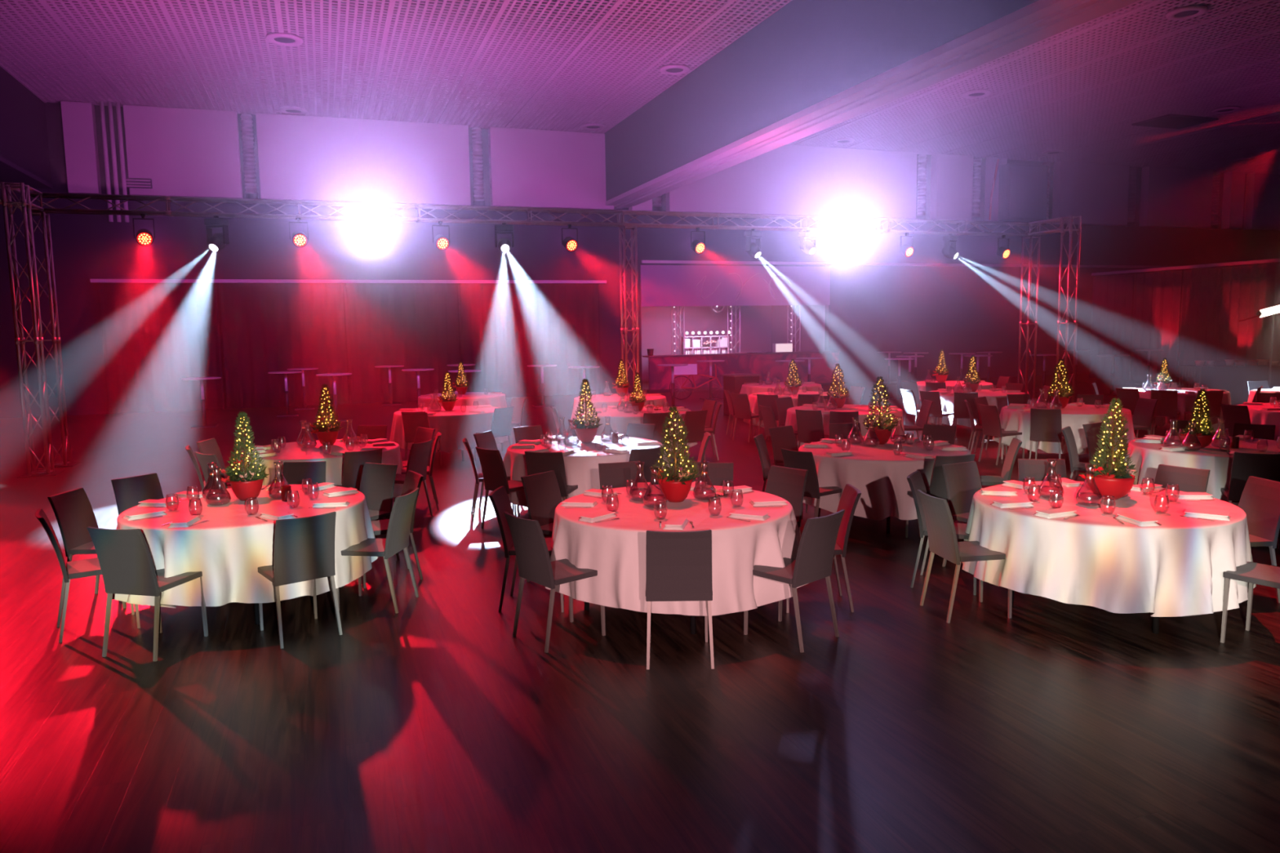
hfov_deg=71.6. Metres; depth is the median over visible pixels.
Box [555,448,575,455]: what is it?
folded napkin
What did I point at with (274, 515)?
folded napkin
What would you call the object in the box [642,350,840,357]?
countertop
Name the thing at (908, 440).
folded napkin
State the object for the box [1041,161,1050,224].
spiral duct
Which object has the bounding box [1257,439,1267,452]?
water glass
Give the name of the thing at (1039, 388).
carafe
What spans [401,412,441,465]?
dining chair
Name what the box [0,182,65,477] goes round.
truss tower
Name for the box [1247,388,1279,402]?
tablecloth
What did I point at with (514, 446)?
folded napkin
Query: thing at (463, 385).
potted tree
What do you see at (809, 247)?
lamp
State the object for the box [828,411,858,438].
dining chair
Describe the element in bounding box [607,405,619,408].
folded napkin
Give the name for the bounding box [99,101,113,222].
pipe
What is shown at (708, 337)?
bar shelf
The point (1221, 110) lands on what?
grille
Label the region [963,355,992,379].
bar table
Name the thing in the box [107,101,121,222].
pipe
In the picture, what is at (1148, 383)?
bar table
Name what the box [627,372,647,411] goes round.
potted tree
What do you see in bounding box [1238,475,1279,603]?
dining chair
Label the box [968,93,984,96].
grille
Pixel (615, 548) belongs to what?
tablecloth
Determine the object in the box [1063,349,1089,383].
bar table
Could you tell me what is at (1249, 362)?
serving bowl
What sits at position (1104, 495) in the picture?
water glass
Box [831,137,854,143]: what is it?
ceiling speaker
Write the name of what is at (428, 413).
folded napkin
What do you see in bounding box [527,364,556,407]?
bar table
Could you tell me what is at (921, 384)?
tablecloth
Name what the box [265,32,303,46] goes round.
ceiling speaker
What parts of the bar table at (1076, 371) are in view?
post, post, plate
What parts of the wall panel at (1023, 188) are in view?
cabinet door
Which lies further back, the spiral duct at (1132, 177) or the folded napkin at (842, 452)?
the spiral duct at (1132, 177)
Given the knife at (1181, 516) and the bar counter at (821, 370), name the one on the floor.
the bar counter at (821, 370)
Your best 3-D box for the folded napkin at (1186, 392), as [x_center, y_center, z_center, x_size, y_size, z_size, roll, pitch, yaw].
[9.701,-0.601,15.637,0.130,0.029,0.258,2,7,21]
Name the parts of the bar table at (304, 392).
post, post, plate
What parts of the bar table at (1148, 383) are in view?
plate, post, post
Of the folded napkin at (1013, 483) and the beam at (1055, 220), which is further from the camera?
the beam at (1055, 220)
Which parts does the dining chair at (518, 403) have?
seat, backrest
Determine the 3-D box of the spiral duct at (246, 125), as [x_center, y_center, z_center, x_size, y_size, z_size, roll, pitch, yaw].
[-10.600,-7.286,24.042,0.336,2.260,0.336,-4,7,-28]
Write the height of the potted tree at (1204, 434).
0.605 m
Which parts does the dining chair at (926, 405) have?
seat, backrest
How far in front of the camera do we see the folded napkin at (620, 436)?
10.53 m
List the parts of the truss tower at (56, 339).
plate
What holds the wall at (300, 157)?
attached to the wall at (873, 309)
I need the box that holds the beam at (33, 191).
[10,186,44,210]
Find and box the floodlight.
[1238,305,1279,388]
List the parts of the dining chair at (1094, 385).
backrest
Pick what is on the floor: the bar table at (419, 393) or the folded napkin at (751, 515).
the bar table at (419, 393)
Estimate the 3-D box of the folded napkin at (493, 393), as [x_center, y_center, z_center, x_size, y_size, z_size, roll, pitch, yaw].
[-2.959,-0.689,18.255,0.258,0.029,0.130,-2,6,-8]
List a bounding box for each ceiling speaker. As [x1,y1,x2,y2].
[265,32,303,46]
[279,106,307,115]
[581,123,605,130]
[658,63,690,75]
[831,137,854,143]
[961,88,991,97]
[1042,149,1064,155]
[1165,4,1208,20]
[1210,106,1240,113]
[1231,156,1254,162]
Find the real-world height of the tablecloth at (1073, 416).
0.614 m
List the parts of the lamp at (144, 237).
len plate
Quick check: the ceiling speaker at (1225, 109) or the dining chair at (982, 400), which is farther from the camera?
the ceiling speaker at (1225, 109)
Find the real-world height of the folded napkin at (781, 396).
0.029 m
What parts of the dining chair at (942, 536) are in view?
leg, backrest, leg, leg, seat, leg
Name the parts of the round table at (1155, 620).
leg, leg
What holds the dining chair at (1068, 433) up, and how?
on the floor
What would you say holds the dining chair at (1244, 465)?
on the floor
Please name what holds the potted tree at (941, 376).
on the tablecloth at (921, 384)
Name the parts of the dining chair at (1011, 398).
backrest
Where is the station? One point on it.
(732, 383)
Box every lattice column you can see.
[671,306,684,355]
[727,306,740,353]
[786,305,800,351]
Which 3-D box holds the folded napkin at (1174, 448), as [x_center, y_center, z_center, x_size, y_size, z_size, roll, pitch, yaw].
[5.365,0.219,8.893,0.258,0.029,0.130,-3,7,-20]
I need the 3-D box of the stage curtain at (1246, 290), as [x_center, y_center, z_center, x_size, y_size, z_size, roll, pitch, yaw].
[18.075,-2.918,25.833,0.167,3.570,2.406,-3,7,-19]
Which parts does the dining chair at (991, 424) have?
leg, backrest, leg, leg, seat, leg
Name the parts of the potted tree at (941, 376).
pot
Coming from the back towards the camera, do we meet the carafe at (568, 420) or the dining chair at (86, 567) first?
the carafe at (568, 420)
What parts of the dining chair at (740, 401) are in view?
leg, backrest, leg, leg, seat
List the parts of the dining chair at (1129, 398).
backrest, leg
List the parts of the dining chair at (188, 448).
backrest, seat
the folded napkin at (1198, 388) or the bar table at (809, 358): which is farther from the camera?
the bar table at (809, 358)
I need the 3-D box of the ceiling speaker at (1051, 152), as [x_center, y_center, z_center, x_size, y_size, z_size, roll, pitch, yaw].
[14.530,-9.643,31.166,0.720,0.060,0.720,-3,7,-19]
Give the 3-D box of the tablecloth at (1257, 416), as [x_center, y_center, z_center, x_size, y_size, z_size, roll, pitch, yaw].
[9.617,0.029,12.872,1.926,0.606,1.944,0,6,8]
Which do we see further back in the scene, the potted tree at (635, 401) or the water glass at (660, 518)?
the potted tree at (635, 401)
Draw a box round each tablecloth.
[111,484,379,608]
[235,439,403,497]
[389,405,507,453]
[417,391,506,408]
[502,435,671,506]
[545,484,807,616]
[569,393,667,426]
[579,406,697,451]
[739,382,822,397]
[742,391,840,427]
[785,404,905,447]
[798,438,971,520]
[903,381,993,409]
[927,389,1025,427]
[961,480,1256,617]
[991,403,1135,454]
[1124,435,1279,506]
[1132,387,1231,427]
[1226,403,1279,440]
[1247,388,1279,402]
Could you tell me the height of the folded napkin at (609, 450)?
0.029 m
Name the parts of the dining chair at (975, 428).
backrest, leg, leg, seat, leg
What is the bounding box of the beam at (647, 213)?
[618,209,1040,236]
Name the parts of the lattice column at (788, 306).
post, post, post, post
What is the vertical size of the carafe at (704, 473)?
0.288 m
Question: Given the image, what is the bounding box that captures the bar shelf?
[680,335,728,354]
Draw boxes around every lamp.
[132,213,155,246]
[204,215,229,252]
[288,217,308,247]
[431,221,449,250]
[494,222,514,253]
[561,224,577,252]
[690,227,706,253]
[744,228,762,258]
[799,230,817,254]
[899,232,914,257]
[942,233,959,259]
[996,235,1010,259]
[1260,305,1279,317]
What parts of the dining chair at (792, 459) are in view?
backrest, leg, seat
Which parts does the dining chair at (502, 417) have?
leg, backrest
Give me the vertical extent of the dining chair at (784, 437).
0.870 m
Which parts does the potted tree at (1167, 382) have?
pot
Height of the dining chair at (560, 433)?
0.870 m
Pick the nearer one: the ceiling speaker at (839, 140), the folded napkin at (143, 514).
the folded napkin at (143, 514)
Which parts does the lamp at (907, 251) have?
len plate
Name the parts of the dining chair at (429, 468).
seat, leg, leg, backrest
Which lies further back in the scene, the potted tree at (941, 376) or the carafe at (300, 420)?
the potted tree at (941, 376)
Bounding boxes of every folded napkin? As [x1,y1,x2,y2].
[122,508,167,520]
[137,499,177,506]
[167,515,201,528]
[173,491,210,498]
[240,448,266,454]
[247,445,272,449]
[248,451,277,457]
[258,510,295,520]
[266,481,288,490]
[302,482,336,491]
[311,499,350,507]
[321,487,359,497]
[329,450,349,456]
[338,436,356,441]
[360,446,386,450]
[364,438,388,443]
[372,441,395,446]
[398,408,416,411]
[419,394,433,396]
[427,412,436,415]
[468,409,484,413]
[475,404,493,408]
[489,391,502,394]
[511,444,534,448]
[517,440,542,444]
[526,447,549,452]
[546,435,560,440]
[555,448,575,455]
[560,499,598,506]
[577,510,617,522]
[582,488,618,497]
[604,447,630,453]
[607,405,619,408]
[608,434,625,439]
[635,440,659,444]
[637,482,653,491]
[644,404,653,408]
[647,393,662,395]
[662,516,688,529]
[672,408,688,411]
[689,481,708,490]
[717,485,752,493]
[728,510,770,520]
[746,383,759,386]
[749,497,787,506]
[751,393,765,395]
[777,395,789,397]
[795,408,813,410]
[801,404,819,407]
[803,443,827,448]
[819,438,844,443]
[821,410,833,413]
[824,450,853,456]
[857,435,869,441]
[880,405,897,408]
[880,408,897,411]
[902,437,919,443]
[904,453,933,459]
[925,440,950,445]
[937,388,951,391]
[938,391,949,394]
[938,445,967,450]
[978,488,1017,495]
[989,388,1003,391]
[991,498,1034,508]
[1000,480,1038,489]
[1004,405,1024,408]
[1005,390,1021,392]
[1008,403,1027,406]
[1016,407,1030,411]
[1033,507,1077,518]
[1034,401,1048,404]
[1049,477,1083,487]
[1069,402,1085,405]
[1097,404,1117,408]
[1115,513,1159,526]
[1122,387,1137,389]
[1130,483,1164,492]
[1133,438,1161,443]
[1144,435,1171,440]
[1160,445,1190,451]
[1168,492,1214,499]
[1183,509,1231,520]
[1184,391,1195,394]
[1193,386,1208,389]
[1228,450,1253,454]
[1235,435,1252,440]
[1241,402,1263,405]
[1260,407,1279,410]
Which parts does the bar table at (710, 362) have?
post, post, plate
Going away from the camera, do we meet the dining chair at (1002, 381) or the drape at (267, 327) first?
the dining chair at (1002, 381)
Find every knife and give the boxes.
[328,493,355,497]
[726,516,751,521]
[753,505,782,506]
[1181,515,1215,520]
[1186,499,1214,500]
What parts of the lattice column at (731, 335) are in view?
post, post, post, post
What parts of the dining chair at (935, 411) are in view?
backrest, seat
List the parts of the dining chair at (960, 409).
leg, backrest, leg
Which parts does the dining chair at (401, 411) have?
backrest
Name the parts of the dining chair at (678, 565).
leg, backrest, leg, leg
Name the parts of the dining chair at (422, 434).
seat, backrest, leg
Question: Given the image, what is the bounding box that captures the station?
[722,373,760,417]
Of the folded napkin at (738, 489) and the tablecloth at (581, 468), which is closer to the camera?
the folded napkin at (738, 489)
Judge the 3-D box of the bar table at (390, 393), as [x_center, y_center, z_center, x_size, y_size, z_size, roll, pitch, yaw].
[-7.075,-1.165,25.118,0.800,1.105,0.800,-3,7,-19]
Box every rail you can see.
[89,279,606,283]
[641,260,1231,268]
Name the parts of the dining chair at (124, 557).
leg, backrest, leg, leg, seat, leg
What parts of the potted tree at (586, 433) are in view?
pot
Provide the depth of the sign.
29.68 m
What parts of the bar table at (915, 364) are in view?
post, post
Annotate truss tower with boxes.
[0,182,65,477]
[26,211,80,468]
[618,226,639,395]
[1017,235,1040,404]
[1055,215,1081,404]
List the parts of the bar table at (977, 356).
post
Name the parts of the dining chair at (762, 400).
leg, backrest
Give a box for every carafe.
[201,462,226,500]
[205,466,231,506]
[268,461,292,498]
[296,420,312,445]
[300,422,316,448]
[342,419,358,444]
[430,394,441,412]
[555,417,569,442]
[564,419,579,445]
[600,416,613,441]
[622,395,634,413]
[628,462,652,501]
[643,466,666,507]
[693,460,715,500]
[826,390,837,409]
[846,417,862,444]
[862,418,879,446]
[890,416,906,443]
[1035,388,1047,408]
[1037,458,1064,498]
[1049,390,1062,408]
[1075,463,1102,506]
[1162,419,1182,446]
[1180,421,1201,451]
[1210,417,1230,447]
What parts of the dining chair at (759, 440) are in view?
backrest, leg, leg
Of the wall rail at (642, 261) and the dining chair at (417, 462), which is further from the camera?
the wall rail at (642, 261)
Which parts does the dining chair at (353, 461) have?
backrest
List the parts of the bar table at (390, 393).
post, post, plate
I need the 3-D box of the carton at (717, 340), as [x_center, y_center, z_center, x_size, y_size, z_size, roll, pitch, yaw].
[2.843,-2.970,31.605,0.146,0.244,0.166,-3,7,-19]
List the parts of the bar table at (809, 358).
post, post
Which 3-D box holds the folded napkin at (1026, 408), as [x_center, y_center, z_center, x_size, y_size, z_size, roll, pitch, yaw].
[5.691,-0.254,13.102,0.258,0.029,0.130,-5,8,-34]
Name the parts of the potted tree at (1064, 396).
pot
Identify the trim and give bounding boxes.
[0,155,53,188]
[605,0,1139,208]
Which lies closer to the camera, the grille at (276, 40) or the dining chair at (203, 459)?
the dining chair at (203, 459)
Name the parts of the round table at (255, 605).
leg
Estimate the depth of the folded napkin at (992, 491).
6.72 m
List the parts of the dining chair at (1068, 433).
backrest, leg, leg, seat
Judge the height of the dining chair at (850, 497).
0.870 m
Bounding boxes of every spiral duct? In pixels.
[240,113,258,199]
[471,127,484,205]
[652,195,662,211]
[915,154,927,219]
[972,157,982,221]
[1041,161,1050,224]
[1125,166,1137,226]
[1208,171,1220,229]
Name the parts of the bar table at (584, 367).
post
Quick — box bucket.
[646,348,653,355]
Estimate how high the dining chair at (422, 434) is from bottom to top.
0.870 m
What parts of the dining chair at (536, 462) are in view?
backrest, seat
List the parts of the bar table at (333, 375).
post, post, plate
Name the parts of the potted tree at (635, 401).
pot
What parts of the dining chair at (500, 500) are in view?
backrest, leg, leg, seat, leg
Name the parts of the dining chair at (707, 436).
backrest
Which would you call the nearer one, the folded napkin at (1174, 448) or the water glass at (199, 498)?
the water glass at (199, 498)
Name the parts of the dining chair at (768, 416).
backrest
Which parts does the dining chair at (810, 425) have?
backrest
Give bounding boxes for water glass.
[165,493,179,511]
[186,485,199,502]
[188,497,202,515]
[213,481,226,497]
[244,497,258,515]
[287,490,299,507]
[301,478,313,493]
[306,482,319,499]
[601,485,613,502]
[606,493,618,511]
[626,480,637,496]
[653,500,666,519]
[694,477,706,493]
[708,497,721,515]
[722,480,733,497]
[730,489,742,507]
[893,442,902,455]
[1022,476,1035,493]
[1026,484,1040,502]
[1048,473,1062,490]
[1048,490,1063,508]
[1100,494,1115,514]
[1140,477,1155,495]
[1154,493,1169,513]
[1164,483,1179,502]
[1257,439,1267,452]
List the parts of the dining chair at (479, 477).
backrest, leg, leg, seat, leg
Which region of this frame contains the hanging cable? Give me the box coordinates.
[988,159,999,219]
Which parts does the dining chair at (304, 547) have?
leg, seat, leg, backrest, leg, leg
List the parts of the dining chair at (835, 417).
backrest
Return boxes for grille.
[273,37,294,43]
[285,109,301,112]
[586,125,599,128]
[666,68,683,72]
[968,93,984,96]
[1174,10,1199,17]
[1217,109,1233,111]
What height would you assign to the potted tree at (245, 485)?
0.709 m
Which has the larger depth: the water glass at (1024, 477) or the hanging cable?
the hanging cable
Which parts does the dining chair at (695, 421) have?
backrest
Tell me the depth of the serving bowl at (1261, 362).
21.28 m
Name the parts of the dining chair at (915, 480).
backrest, leg, leg, seat, leg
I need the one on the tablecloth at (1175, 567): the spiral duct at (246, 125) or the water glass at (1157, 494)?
the water glass at (1157, 494)
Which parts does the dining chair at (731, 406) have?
leg, backrest, leg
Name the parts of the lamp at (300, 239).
len plate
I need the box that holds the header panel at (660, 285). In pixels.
[640,265,830,306]
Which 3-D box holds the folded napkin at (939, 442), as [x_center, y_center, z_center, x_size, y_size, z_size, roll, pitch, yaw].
[3.213,0.179,9.564,0.258,0.029,0.130,-6,8,-38]
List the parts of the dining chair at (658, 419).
backrest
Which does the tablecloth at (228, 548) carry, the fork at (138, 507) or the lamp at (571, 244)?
the fork at (138, 507)
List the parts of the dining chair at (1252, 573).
leg, leg, seat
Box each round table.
[160,586,344,624]
[409,449,464,461]
[584,601,696,634]
[817,507,890,533]
[1007,590,1159,634]
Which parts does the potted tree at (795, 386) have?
pot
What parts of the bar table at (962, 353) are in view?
post, post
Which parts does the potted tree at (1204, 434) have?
pot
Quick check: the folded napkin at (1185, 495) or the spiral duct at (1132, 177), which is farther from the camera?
the spiral duct at (1132, 177)
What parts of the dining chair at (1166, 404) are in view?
leg, backrest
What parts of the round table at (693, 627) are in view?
leg, leg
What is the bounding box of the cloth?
[1177,364,1279,404]
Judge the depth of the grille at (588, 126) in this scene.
26.06 m
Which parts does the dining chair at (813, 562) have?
leg, seat, leg, leg, backrest, leg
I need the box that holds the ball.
[710,306,724,312]
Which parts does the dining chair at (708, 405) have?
backrest, leg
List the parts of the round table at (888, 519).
leg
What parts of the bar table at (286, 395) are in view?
post, post, plate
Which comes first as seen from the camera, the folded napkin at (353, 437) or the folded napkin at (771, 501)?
the folded napkin at (771, 501)
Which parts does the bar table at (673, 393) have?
post, post, plate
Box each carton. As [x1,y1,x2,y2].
[684,338,689,347]
[693,339,700,347]
[716,339,722,346]
[720,337,727,346]
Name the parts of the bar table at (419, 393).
post, post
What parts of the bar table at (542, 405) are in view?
post, post, plate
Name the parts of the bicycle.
bike frame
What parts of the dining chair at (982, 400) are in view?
leg, backrest, leg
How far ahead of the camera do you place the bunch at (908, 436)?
9.80 m
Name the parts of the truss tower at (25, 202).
plate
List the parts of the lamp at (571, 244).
len plate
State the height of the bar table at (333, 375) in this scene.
1.105 m
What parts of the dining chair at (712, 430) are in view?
seat, leg, backrest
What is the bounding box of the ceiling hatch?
[1131,113,1218,128]
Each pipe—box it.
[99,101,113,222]
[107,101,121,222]
[115,102,128,222]
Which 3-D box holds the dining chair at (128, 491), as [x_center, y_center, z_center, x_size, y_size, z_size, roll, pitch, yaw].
[-4.106,0.868,7.505,0.555,0.870,0.410,3,7,30]
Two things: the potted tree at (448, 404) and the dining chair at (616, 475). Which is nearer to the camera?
the dining chair at (616, 475)
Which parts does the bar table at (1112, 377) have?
plate, post, post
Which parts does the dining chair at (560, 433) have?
backrest, seat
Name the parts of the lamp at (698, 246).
len plate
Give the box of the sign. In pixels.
[772,342,792,352]
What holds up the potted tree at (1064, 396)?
on the tablecloth at (1073, 416)
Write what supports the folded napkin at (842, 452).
on the tablecloth at (880, 475)
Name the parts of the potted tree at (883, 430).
pot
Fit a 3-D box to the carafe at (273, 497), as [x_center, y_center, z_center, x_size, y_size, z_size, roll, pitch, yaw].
[-2.876,0.424,7.071,0.176,0.288,0.178,-1,6,4]
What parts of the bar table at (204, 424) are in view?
post, post, plate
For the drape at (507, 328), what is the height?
3.410 m
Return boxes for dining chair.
[35,508,140,643]
[47,488,126,608]
[86,526,208,661]
[111,472,164,515]
[185,445,231,491]
[195,451,231,490]
[196,438,227,478]
[257,511,342,648]
[282,461,326,484]
[333,448,384,519]
[335,487,418,613]
[356,425,386,439]
[359,462,399,560]
[362,470,423,588]
[374,439,432,523]
[396,431,441,510]
[399,426,435,499]
[400,411,441,460]
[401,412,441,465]
[462,438,516,520]
[473,430,516,510]
[474,406,514,462]
[475,446,524,528]
[488,486,564,612]
[501,397,525,451]
[503,511,605,653]
[513,425,543,443]
[520,470,562,582]
[524,451,577,519]
[550,406,577,437]
[598,461,643,489]
[626,422,655,439]
[628,446,665,484]
[643,412,670,462]
[645,529,714,670]
[665,409,707,466]
[669,431,711,475]
[687,402,722,460]
[689,462,733,486]
[702,399,716,454]
[723,389,755,436]
[730,392,767,442]
[743,509,844,653]
[753,433,807,519]
[756,394,779,439]
[759,404,797,465]
[764,465,808,536]
[768,425,797,466]
[774,396,793,426]
[780,448,841,517]
[786,484,861,613]
[795,409,829,451]
[797,394,820,406]
[811,395,831,404]
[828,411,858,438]
[828,422,861,439]
[846,386,862,404]
[853,386,865,404]
[900,381,921,422]
[900,388,935,437]
[903,400,933,439]
[905,453,975,537]
[906,471,976,595]
[916,489,1012,622]
[919,391,954,439]
[921,423,956,444]
[925,382,946,391]
[942,461,982,566]
[953,391,978,439]
[963,437,1022,523]
[964,400,1004,459]
[973,396,1004,455]
[977,404,1024,465]
[995,376,1010,390]
[1004,382,1024,392]
[1006,393,1031,450]
[1017,458,1066,481]
[1029,408,1065,459]
[1038,385,1051,403]
[1061,426,1114,481]
[1076,394,1103,404]
[1082,422,1119,481]
[1091,382,1111,404]
[1115,387,1152,438]
[1124,397,1158,457]
[1151,389,1180,435]
[1154,464,1210,493]
[1173,419,1211,435]
[1183,390,1223,436]
[1220,403,1250,436]
[1220,452,1279,549]
[1220,561,1279,643]
[1221,386,1262,435]
[1232,422,1275,439]
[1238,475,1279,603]
[1247,381,1269,393]
[1255,392,1279,403]
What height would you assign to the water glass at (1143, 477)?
0.124 m
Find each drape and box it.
[97,282,224,413]
[218,283,350,408]
[346,283,461,404]
[459,283,600,397]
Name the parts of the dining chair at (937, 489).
leg, seat, backrest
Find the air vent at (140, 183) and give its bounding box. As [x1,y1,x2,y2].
[125,177,152,188]
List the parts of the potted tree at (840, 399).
pot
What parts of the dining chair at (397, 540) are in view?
leg, leg, seat, leg, backrest, leg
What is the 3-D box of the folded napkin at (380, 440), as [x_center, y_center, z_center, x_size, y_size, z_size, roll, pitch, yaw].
[-3.132,0.171,10.545,0.130,0.029,0.258,3,7,30]
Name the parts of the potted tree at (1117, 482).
pot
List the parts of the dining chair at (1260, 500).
backrest, seat, leg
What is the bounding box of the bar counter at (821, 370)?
[642,350,840,392]
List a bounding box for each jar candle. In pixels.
[280,484,291,501]
[611,432,618,443]
[1230,435,1239,448]
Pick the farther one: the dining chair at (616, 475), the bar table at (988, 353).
the bar table at (988, 353)
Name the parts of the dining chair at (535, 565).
leg, backrest, leg, leg, seat, leg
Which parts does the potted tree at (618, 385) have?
pot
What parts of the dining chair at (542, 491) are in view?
backrest, seat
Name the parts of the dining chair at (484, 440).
leg, backrest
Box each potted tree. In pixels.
[219,410,271,501]
[309,383,342,445]
[437,371,457,410]
[453,360,470,394]
[568,377,603,443]
[612,359,630,395]
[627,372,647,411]
[650,405,701,502]
[783,359,803,394]
[826,363,849,408]
[862,376,898,444]
[932,348,949,382]
[961,355,981,391]
[1047,359,1074,408]
[1079,398,1137,499]
[1154,358,1172,390]
[1179,388,1214,448]
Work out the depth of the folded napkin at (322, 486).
7.42 m
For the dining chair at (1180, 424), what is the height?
0.870 m
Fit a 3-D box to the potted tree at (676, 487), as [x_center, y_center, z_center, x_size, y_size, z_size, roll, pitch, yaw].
[0.265,0.202,6.642,0.397,0.724,0.388,-1,6,2]
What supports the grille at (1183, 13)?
attached to the ceiling speaker at (1190, 11)
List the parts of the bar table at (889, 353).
post, plate, post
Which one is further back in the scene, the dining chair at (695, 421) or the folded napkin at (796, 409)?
the folded napkin at (796, 409)
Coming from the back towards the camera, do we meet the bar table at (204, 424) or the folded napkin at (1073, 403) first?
the bar table at (204, 424)
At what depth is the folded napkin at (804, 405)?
14.28 m
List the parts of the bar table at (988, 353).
post, post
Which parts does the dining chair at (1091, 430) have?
backrest, seat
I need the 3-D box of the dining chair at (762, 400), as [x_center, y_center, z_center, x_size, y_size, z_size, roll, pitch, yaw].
[2.353,-0.153,15.748,0.410,0.870,0.555,3,7,31]
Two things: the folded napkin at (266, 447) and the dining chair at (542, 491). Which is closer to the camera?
the dining chair at (542, 491)
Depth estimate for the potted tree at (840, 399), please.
13.89 m
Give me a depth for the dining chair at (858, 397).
17.00 m
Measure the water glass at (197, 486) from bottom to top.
0.124 m
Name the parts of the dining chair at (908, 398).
backrest, leg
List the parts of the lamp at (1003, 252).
len plate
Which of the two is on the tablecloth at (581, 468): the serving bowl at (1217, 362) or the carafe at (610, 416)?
the carafe at (610, 416)
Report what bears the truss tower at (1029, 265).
on the floor
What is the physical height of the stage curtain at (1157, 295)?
3.570 m
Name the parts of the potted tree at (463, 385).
pot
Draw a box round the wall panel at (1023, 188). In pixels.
[997,163,1048,222]
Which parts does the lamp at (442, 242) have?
len plate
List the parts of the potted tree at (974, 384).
pot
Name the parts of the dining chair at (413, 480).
leg, seat, leg, backrest, leg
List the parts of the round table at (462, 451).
leg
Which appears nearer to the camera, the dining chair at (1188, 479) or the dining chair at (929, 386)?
the dining chair at (1188, 479)
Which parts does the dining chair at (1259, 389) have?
backrest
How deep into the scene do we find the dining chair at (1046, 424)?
12.25 m
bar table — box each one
[181,377,221,428]
[267,371,302,417]
[286,368,318,409]
[315,373,351,422]
[374,364,404,405]
[401,368,434,400]
[447,364,475,382]
[448,369,481,391]
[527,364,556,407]
[568,365,599,395]
[657,364,688,407]
[696,360,724,399]
[775,360,804,382]
[795,357,822,382]
[877,351,901,384]
[884,358,914,399]
[896,355,924,393]
[903,351,928,382]
[948,352,975,381]
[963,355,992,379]
[976,351,1002,386]
[1029,354,1059,393]
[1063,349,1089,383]
[1097,355,1129,395]
[1135,349,1163,385]
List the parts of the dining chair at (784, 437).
seat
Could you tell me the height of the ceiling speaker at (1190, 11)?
0.060 m
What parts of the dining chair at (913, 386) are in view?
backrest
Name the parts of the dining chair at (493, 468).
leg, backrest, seat, leg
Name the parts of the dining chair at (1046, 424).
leg, leg, backrest, leg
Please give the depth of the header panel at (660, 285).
29.38 m
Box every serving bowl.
[1195,360,1204,365]
[1205,360,1214,365]
[1214,360,1226,365]
[1224,359,1235,365]
[1234,360,1247,365]
[1246,360,1258,364]
[1256,359,1269,364]
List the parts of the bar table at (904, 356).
post, post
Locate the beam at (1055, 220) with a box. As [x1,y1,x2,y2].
[1027,217,1069,235]
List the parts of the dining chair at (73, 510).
leg, backrest, seat, leg, leg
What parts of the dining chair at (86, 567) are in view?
backrest, leg, leg, seat, leg, leg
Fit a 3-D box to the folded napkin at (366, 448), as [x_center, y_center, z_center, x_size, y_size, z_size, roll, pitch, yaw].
[-2.960,0.245,9.859,0.258,0.029,0.130,0,6,9]
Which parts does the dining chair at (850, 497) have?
leg, leg, seat, leg, backrest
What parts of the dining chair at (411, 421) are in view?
leg, backrest, leg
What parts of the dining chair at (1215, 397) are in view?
seat, backrest, leg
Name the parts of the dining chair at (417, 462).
seat, backrest, leg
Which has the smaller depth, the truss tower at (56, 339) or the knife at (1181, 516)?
the knife at (1181, 516)
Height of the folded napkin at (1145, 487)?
0.029 m
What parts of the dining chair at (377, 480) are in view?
backrest, seat, leg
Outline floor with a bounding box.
[0,371,1279,852]
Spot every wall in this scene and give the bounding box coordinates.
[0,46,51,183]
[0,81,1279,418]
[60,101,613,209]
[628,199,652,210]
[640,305,825,382]
[665,144,1007,222]
[1051,160,1279,231]
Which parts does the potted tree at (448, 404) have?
pot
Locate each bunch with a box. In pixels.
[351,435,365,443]
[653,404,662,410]
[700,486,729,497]
[702,339,716,346]
[898,434,913,442]
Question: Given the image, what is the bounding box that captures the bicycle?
[669,363,723,399]
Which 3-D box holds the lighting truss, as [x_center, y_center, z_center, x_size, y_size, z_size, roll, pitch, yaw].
[-4.979,-3.746,15.434,9.780,0.306,0.306,-3,7,-19]
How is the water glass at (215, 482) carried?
on the tablecloth at (228, 548)
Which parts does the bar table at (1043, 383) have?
post, post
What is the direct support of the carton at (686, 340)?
on the bar shelf
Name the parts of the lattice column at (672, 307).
post, post, post, post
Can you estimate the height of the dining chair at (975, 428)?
0.870 m
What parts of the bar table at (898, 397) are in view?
plate, post, post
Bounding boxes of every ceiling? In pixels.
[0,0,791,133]
[786,0,1279,174]
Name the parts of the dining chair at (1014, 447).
seat, backrest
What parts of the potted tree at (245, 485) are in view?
pot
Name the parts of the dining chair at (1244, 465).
seat, backrest, leg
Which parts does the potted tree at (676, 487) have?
pot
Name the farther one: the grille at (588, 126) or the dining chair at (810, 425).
the grille at (588, 126)
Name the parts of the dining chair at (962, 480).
leg, seat, backrest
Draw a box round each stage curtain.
[1088,273,1133,379]
[1129,270,1182,382]
[1177,266,1222,377]
[1217,262,1279,364]
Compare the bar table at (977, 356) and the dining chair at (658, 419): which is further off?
the bar table at (977, 356)
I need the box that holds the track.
[1091,258,1279,275]
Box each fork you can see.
[133,515,162,520]
[137,506,162,507]
[187,520,209,526]
[564,506,591,507]
[595,517,619,522]
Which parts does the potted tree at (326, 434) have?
pot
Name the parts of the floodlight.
arm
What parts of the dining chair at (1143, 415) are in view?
seat, backrest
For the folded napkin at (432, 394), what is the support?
on the tablecloth at (499, 401)

